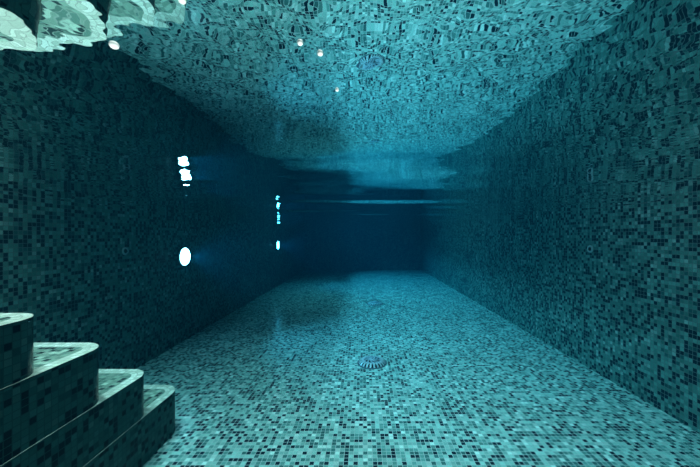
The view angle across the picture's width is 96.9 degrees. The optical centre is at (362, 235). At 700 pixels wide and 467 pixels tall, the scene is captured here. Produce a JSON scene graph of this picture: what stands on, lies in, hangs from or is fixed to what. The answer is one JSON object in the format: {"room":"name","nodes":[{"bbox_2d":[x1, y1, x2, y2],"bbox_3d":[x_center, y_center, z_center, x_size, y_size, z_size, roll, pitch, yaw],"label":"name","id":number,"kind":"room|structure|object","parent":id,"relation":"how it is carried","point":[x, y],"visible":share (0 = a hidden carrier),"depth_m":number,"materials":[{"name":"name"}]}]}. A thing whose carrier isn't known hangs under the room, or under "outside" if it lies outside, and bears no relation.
{"room":"underwater swimming pool","nodes":[
{"label":"underwater swimming pool","id":0,"kind":"room"},
{"bbox_2d":[108,42,118,48],"bbox_3d":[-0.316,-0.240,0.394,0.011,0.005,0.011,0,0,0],"label":"ceiling light","id":1,"kind":"object","parent":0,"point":[112,45],"visible":1,"depth_m":0.39,"materials":[{"name":"white"}]},
{"bbox_2d":[0,192,303,368],"bbox_3d":[-2.066,0.370,4.400,0.200,1.560,12.400,0,0,0],"label":"wall","id":2,"kind":"structure","parent":0,"point":[63,264],"depth_m":2.58,"materials":[{"name":"tile"}]},
{"bbox_2d":[122,247,128,254],"bbox_3d":[-1.960,0.124,2.560,0.012,0.068,0.068,0,0,0],"label":"inlet","id":3,"kind":"object","parent":2,"relation":"attached to","point":[125,250],"visible":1,"depth_m":2.55,"materials":[{"name":"grey plastic"}]},
{"bbox_2d":[177,246,190,266],"bbox_3d":[-1.946,0.225,3.390,0.040,0.224,0.224,0,0,0],"label":"pool light","id":4,"kind":"object","parent":2,"relation":"attached to","point":[183,255],"visible":1,"depth_m":3.35,"materials":[{"name":"glass"}]},
{"bbox_2d":[178,0,185,4],"bbox_3d":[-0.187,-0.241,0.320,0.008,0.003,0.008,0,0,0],"label":"ceiling light","id":5,"kind":"object","parent":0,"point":[182,2],"visible":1,"depth_m":0.32,"materials":[{"name":"white"}]},
{"bbox_2d":[304,229,421,269],"bbox_3d":[0.000,0.370,10.500,3.932,1.560,0.200,0,0,0],"label":"wall","id":6,"kind":"structure","parent":0,"point":[324,249],"depth_m":10.40,"materials":[{"name":"tile"}]},
{"bbox_2d":[136,270,699,466],"bbox_3d":[0.000,1.250,4.400,4.332,0.200,12.400,0,0,0],"label":"floor","id":7,"kind":"structure","parent":0,"point":[278,380],"depth_m":2.31,"materials":[{"name":"tile"}]},
{"bbox_2d":[0,313,174,466],"bbox_3d":[-1.532,0.615,0.148,0.864,1.070,3.493,0,0,0],"label":"steps","id":8,"kind":"structure","parent":7,"relation":"on","point":[58,408],"depth_m":1.19,"materials":[{"name":"tile"}]},
{"bbox_2d":[0,0,699,228],"bbox_3d":[0.000,0.451,4.400,3.936,1.403,12.004,0,0,0],"label":"water","id":9,"kind":"object","parent":7,"relation":"on","point":[442,112],"visible":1,"depth_m":0.57,"materials":[{"name":"teal liquid"}]},
{"bbox_2d":[357,356,386,368],"bbox_3d":[0.082,1.129,2.810,0.268,0.043,0.268,0,0,0],"label":"floor drain","id":10,"kind":"object","parent":7,"relation":"on","point":[367,362],"visible":1,"depth_m":2.76,"materials":[{"name":"blue plastic"}]},
{"bbox_2d":[367,301,382,305],"bbox_3d":[0.200,1.129,5.240,0.268,0.043,0.268,0,0,-17],"label":"floor drain","id":11,"kind":"object","parent":7,"relation":"on","point":[372,303],"visible":1,"depth_m":5.18,"materials":[{"name":"blue plastic"}]},
{"bbox_2d":[422,196,699,432],"bbox_3d":[2.066,0.370,4.400,0.200,1.560,12.400,0,0,0],"label":"wall","id":12,"kind":"structure","parent":0,"point":[627,310],"depth_m":2.50,"materials":[{"name":"tile"}]},
{"bbox_2d":[587,245,592,252],"bbox_3d":[1.960,0.112,2.680,0.012,0.068,0.068,0,0,0],"label":"inlet","id":13,"kind":"object","parent":12,"relation":"attached to","point":[590,247],"visible":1,"depth_m":2.67,"materials":[{"name":"grey plastic"}]}
]}

